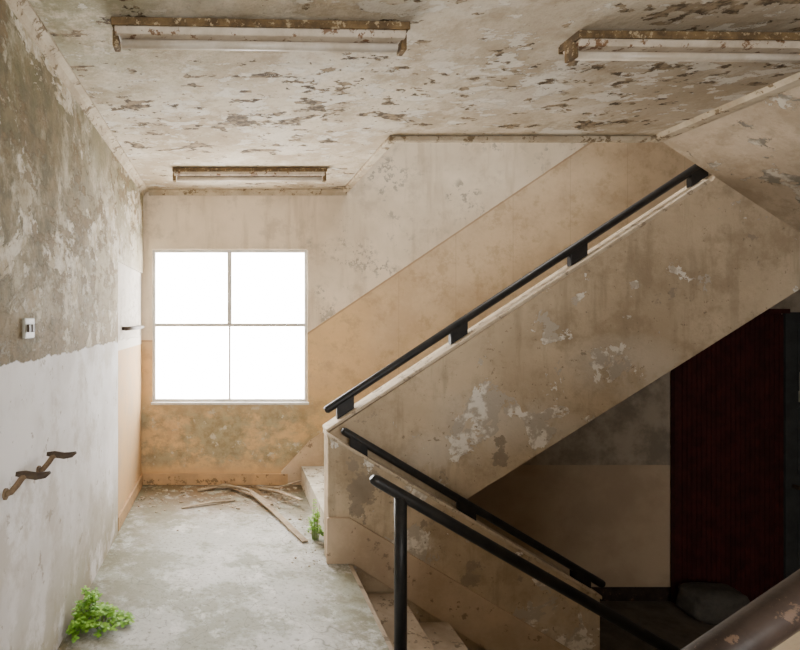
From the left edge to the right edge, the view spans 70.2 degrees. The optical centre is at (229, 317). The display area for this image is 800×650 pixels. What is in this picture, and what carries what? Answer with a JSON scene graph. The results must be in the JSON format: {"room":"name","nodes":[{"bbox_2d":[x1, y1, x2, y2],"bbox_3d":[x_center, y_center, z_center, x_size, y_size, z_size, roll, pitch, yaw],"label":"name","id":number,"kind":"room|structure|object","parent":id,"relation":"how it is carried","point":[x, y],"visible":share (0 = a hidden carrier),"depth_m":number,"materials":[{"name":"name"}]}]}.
{"room":"abandoned building stairwell","nodes":[
{"label":"abandoned building stairwell","id":0,"kind":"room"},
{"bbox_2d":[0,0,142,649],"bbox_3d":[-0.915,-0.400,1.400,0.270,6.200,6.800,0,0,0],"label":"wall","id":1,"kind":"structure","parent":0,"point":[71,214],"depth_m":2.38,"materials":[{"name":"white paint"}]},
{"bbox_2d":[2,471,50,499],"bbox_3d":[-0.721,0.587,1.886,0.162,0.086,0.060,0,0,-28],"label":"bracket","id":2,"kind":"object","parent":1,"relation":"attached to","point":[22,475],"visible":1,"depth_m":1.89,"materials":[{"name":"paint"}]},
{"bbox_2d":[22,318,34,338],"bbox_3d":[-0.770,0.040,2.050,0.020,0.080,0.100,0,0,0],"label":"light switch","id":3,"kind":"object","parent":1,"relation":"attached to","point":[28,324],"visible":1,"depth_m":2.02,"materials":[{"name":"plastic"}]},
{"bbox_2d":[36,451,76,471],"bbox_3d":[-0.721,0.597,2.206,0.162,0.086,0.060,0,0,-28],"label":"bracket","id":4,"kind":"object","parent":1,"relation":"attached to","point":[52,455],"visible":0.91,"depth_m":2.21,"materials":[{"name":"paint"}]},
{"bbox_2d":[5,0,147,195],"bbox_3d":[-0.755,-1.125,1.400,0.050,0.050,6.800,0,0,0],"label":"trim","id":5,"kind":"structure","parent":1,"relation":"attached to","point":[23,10],"depth_m":2.48,"materials":[{"name":"paint"}]},
{"bbox_2d":[118,474,142,530],"bbox_3d":[-0.788,1.450,4.260,0.018,0.100,1.040,0,0,0],"label":"baseboard","id":6,"kind":"structure","parent":1,"relation":"attached to","point":[123,513],"depth_m":4.15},
{"bbox_2d":[122,325,143,330],"bbox_3d":[-0.769,0.080,4.240,0.056,0.028,0.760,0,0,0],"label":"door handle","id":7,"kind":"object","parent":1,"relation":"attached to","point":[142,326],"visible":1,"depth_m":4.08,"materials":[{"name":"metal"}]},
{"bbox_2d":[58,485,388,649],"bbox_3d":[-0.070,2.120,1.400,1.580,1.240,6.800,0,0,0],"label":"floor","id":8,"kind":"structure","parent":0,"point":[245,594],"depth_m":3.03,"materials":[{"name":"concrete"}]},
{"bbox_2d":[66,585,134,642],"bbox_3d":[-0.617,1.420,2.590,0.312,0.161,0.341,0,0,0],"label":"plant","id":9,"kind":"object","parent":8,"relation":"on","point":[82,621],"visible":1,"depth_m":2.59,"materials":[{"name":"green plant"}]},
{"bbox_2d":[181,499,234,508],"bbox_3d":[-0.170,1.486,4.271,0.457,0.020,0.019,0,0,-23],"label":"wood strip","id":10,"kind":"object","parent":8,"relation":"on","point":[231,500],"visible":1,"depth_m":4.26,"materials":[{"name":"brown wood"}]},
{"bbox_2d":[137,485,320,588],"bbox_3d":[-0.058,1.494,3.856,1.415,0.011,1.820,0,0,0],"label":"debris","id":11,"kind":"object","parent":8,"relation":"on","point":[150,486],"visible":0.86,"depth_m":4.42,"materials":[{"name":"brown wood"}]},
{"bbox_2d":[197,483,272,504],"bbox_3d":[0.065,1.472,4.499,0.723,0.044,0.196,0,0,30],"label":"wood strip","id":12,"kind":"object","parent":8,"relation":"on","point":[223,484],"visible":0.9,"depth_m":4.58,"materials":[{"name":"brown wood"}]},
{"bbox_2d":[207,485,307,542],"bbox_3d":[0.232,1.477,4.181,0.236,0.034,1.368,0,0,-31],"label":"wood strip","id":13,"kind":"object","parent":8,"relation":"on","point":[257,497],"visible":0.87,"depth_m":4.03,"materials":[{"name":"brown wood"}]},
{"bbox_2d":[257,487,302,500],"bbox_3d":[0.408,1.462,4.432,0.042,0.064,0.556,0,0,-34],"label":"wood strip","id":14,"kind":"object","parent":8,"relation":"on","point":[259,488],"visible":1,"depth_m":4.39,"materials":[{"name":"brown wood"}]},
{"bbox_2d":[263,480,300,487],"bbox_3d":[0.434,1.432,4.575,0.368,0.124,0.083,0,0,34],"label":"wood strip","id":15,"kind":"object","parent":8,"relation":"on","point":[299,480],"visible":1,"depth_m":4.54,"materials":[{"name":"brown wood"}]},
{"bbox_2d":[301,466,323,536],"bbox_3d":[2.270,0.395,4.165,3.260,2.210,1.230,0,0,0],"label":"flight","id":16,"kind":"object","parent":8,"relation":"on","point":[312,477],"visible":0.03,"depth_m":4.31,"materials":[{"name":"concrete"}]},
{"bbox_2d":[322,173,799,506],"bbox_3d":[2.257,0.276,3.478,3.285,2.448,0.156,0,0,0],"label":"parapet","id":17,"kind":"object","parent":16,"relation":"attached to","point":[707,260],"visible":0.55,"depth_m":3.40,"materials":[{"name":"paint"}]},
{"bbox_2d":[324,164,707,418],"bbox_3d":[1.862,-0.192,3.470,2.502,1.697,0.051,0,0,0],"label":"stair handrail","id":18,"kind":"object","parent":17,"relation":"on","point":[578,250],"visible":0.87,"depth_m":3.45,"materials":[{"name":"black metal"}]},
{"bbox_2d":[306,499,323,540],"bbox_3d":[0.576,1.361,3.598,0.118,0.279,0.122,0,0,-19],"label":"plant","id":19,"kind":"object","parent":8,"relation":"on","point":[313,526],"visible":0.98,"depth_m":3.59,"materials":[{"name":"green plant"}]},
{"bbox_2d":[29,0,799,188],"bbox_3d":[0.930,-1.275,1.400,3.560,0.250,6.800,0,0,0],"label":"ceiling","id":20,"kind":"structure","parent":0,"point":[467,67],"depth_m":2.58,"materials":[{"name":"paint"}]},
{"bbox_2d":[172,167,326,181],"bbox_3d":[0.150,-1.102,4.130,1.184,0.094,0.140,0,0,0],"label":"lamp","id":21,"kind":"object","parent":20,"relation":"attached to","point":[181,173],"visible":1,"depth_m":4.08,"materials":[{"name":"metal"}]},
{"bbox_2d":[111,16,409,55],"bbox_3d":[0.120,-1.102,2.110,1.154,0.094,0.140,0,0,-2],"label":"lamp","id":22,"kind":"object","parent":20,"relation":"attached to","point":[171,33],"visible":1,"depth_m":2.07,"materials":[{"name":"metal"}]},
{"bbox_2d":[387,136,650,142],"bbox_3d":[1.830,-1.133,3.385,1.660,0.035,0.050,0,0,0],"label":"trim","id":23,"kind":"structure","parent":20,"relation":"attached to","point":[391,139],"depth_m":3.36,"materials":[{"name":"paint"}]},
{"bbox_2d":[558,30,799,62],"bbox_3d":[1.990,-1.102,2.200,1.204,0.094,0.140,0,0,-1],"label":"lamp","id":24,"kind":"object","parent":20,"relation":"attached to","point":[584,45],"visible":1,"depth_m":2.16,"materials":[{"name":"metal"}]},
{"bbox_2d":[649,72,799,142],"bbox_3d":[2.700,-1.133,0.700,0.070,0.035,5.400,0,0,0],"label":"trim","id":25,"kind":"structure","parent":20,"relation":"attached to","point":[793,81],"depth_m":2.86,"materials":[{"name":"paint"}]},
{"bbox_2d":[141,142,799,586],"bbox_3d":[2.475,-0.380,4.910,7.050,6.240,0.220,0,0,0],"label":"wall","id":26,"kind":"structure","parent":0,"point":[431,232],"depth_m":4.80,"materials":[{"name":"beige paint"}]},
{"bbox_2d":[153,250,306,401],"bbox_3d":[0.000,0.072,4.845,1.400,1.375,0.050,0,0,0],"label":"frame","id":27,"kind":"object","parent":26,"relation":"attached to","point":[229,323],"visible":1,"depth_m":4.82,"materials":[{"name":"paint"}]},
{"bbox_2d":[151,402,308,404],"bbox_3d":[0.000,0.770,4.800,1.420,0.024,0.040,0,0,0],"label":"sill","id":28,"kind":"structure","parent":26,"relation":"attached to","point":[152,403],"depth_m":4.78,"materials":[{"name":"paint"}]},
{"bbox_2d":[143,432,323,484],"bbox_3d":[1.505,0.291,4.790,4.590,2.418,0.019,0,0,0],"label":"baseboard","id":29,"kind":"structure","parent":26,"relation":"attached to","point":[312,453],"depth_m":4.78,"materials":[{"name":"beige paint"}]},
{"bbox_2d":[148,189,346,195],"bbox_3d":[0.160,-1.125,4.775,1.780,0.050,0.050,0,0,0],"label":"trim","id":30,"kind":"structure","parent":26,"relation":"attached to","point":[152,192],"depth_m":4.78,"materials":[{"name":"paint"}]},
{"bbox_2d":[343,139,393,191],"bbox_3d":[1.030,-1.135,4.080,0.060,0.030,1.340,0,0,0],"label":"trim","id":31,"kind":"structure","parent":26,"relation":"attached to","point":[385,146],"depth_m":3.92,"materials":[{"name":"paint"}]},
{"bbox_2d":[591,587,670,600],"bbox_3d":[3.485,2.480,4.790,5.030,0.120,0.020,0,0,0],"label":"baseboard","id":32,"kind":"structure","parent":26,"relation":"attached to","point":[607,593],"depth_m":4.78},
{"bbox_2d":[671,309,789,603],"bbox_3d":[4.460,1.230,4.755,1.020,2.620,0.049,0,0,0],"label":"door","id":33,"kind":"structure","parent":26,"relation":"in","point":[727,398],"depth_m":4.75,"materials":[{"name":"red wood"}]},
{"bbox_2d":[783,312,799,579],"bbox_3d":[5.375,1.245,4.729,0.850,2.590,0.100,0,0,0],"label":"door","id":34,"kind":"structure","parent":26,"relation":"in","point":[791,321],"depth_m":4.75,"materials":[{"name":"grey paint"}]},
{"bbox_2d":[600,601,715,649],"bbox_3d":[3.360,2.640,1.400,5.280,0.200,6.800,0,0,0],"label":"floor","id":35,"kind":"structure","parent":0,"point":[664,619],"depth_m":4.40,"materials":[{"name":"grey concrete"}]},
{"bbox_2d":[349,565,467,649],"bbox_3d":[1.403,2.021,2.762,1.605,1.039,0.964,0,0,0],"label":"flight","id":36,"kind":"object","parent":35,"relation":"on","point":[420,635],"visible":0.52,"depth_m":3.01,"materials":[{"name":"concrete"}]},
{"bbox_2d":[370,474,680,649],"bbox_3d":[1.535,1.611,2.320,1.856,1.858,0.100,0,0,0],"label":"stair handrail","id":37,"kind":"object","parent":36,"relation":"on","point":[402,498],"visible":1,"depth_m":2.30,"materials":[{"name":"black metal"}]},
{"bbox_2d":[323,430,601,649],"bbox_3d":[1.435,1.626,3.322,1.690,1.828,0.154,0,0,0],"label":"parapet","id":38,"kind":"object","parent":35,"relation":"on","point":[490,603],"visible":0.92,"depth_m":3.27,"materials":[{"name":"paint"}]},
{"bbox_2d":[341,428,605,587],"bbox_3d":[1.517,1.186,3.335,1.648,1.001,0.049,0,0,0],"label":"stair handrail","id":39,"kind":"object","parent":38,"relation":"on","point":[356,442],"visible":0.99,"depth_m":3.31,"materials":[{"name":"black metal"}]},
{"bbox_2d":[676,582,749,624],"bbox_3d":[4.081,2.403,4.499,0.504,0.271,0.316,0,0,0],"label":"sack","id":40,"kind":"object","parent":35,"relation":"on","point":[705,602],"visible":0.8,"depth_m":4.40,"materials":[{"name":"grey fabric"}]},
{"bbox_2d":[681,569,799,649],"bbox_3d":[1.210,1.114,0.872,1.411,2.852,0.197,0,0,0],"label":"balustrade","id":41,"kind":"object","parent":35,"relation":"on","point":[771,621],"visible":1,"depth_m":0.79,"materials":[{"name":"paint"}]},
{"bbox_3d":[4.890,-0.535,1.400,2.220,0.350,6.800,0,0,0],"label":"floor","id":42,"kind":"structure","parent":0,"visible":0},
{"bbox_2d":[662,86,799,232],"bbox_3d":[3.305,-0.882,0.700,1.190,1.035,5.399,0,0,0],"label":"flight","id":43,"kind":"object","parent":42,"relation":"on","point":[754,149],"visible":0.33,"depth_m":3.11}
]}

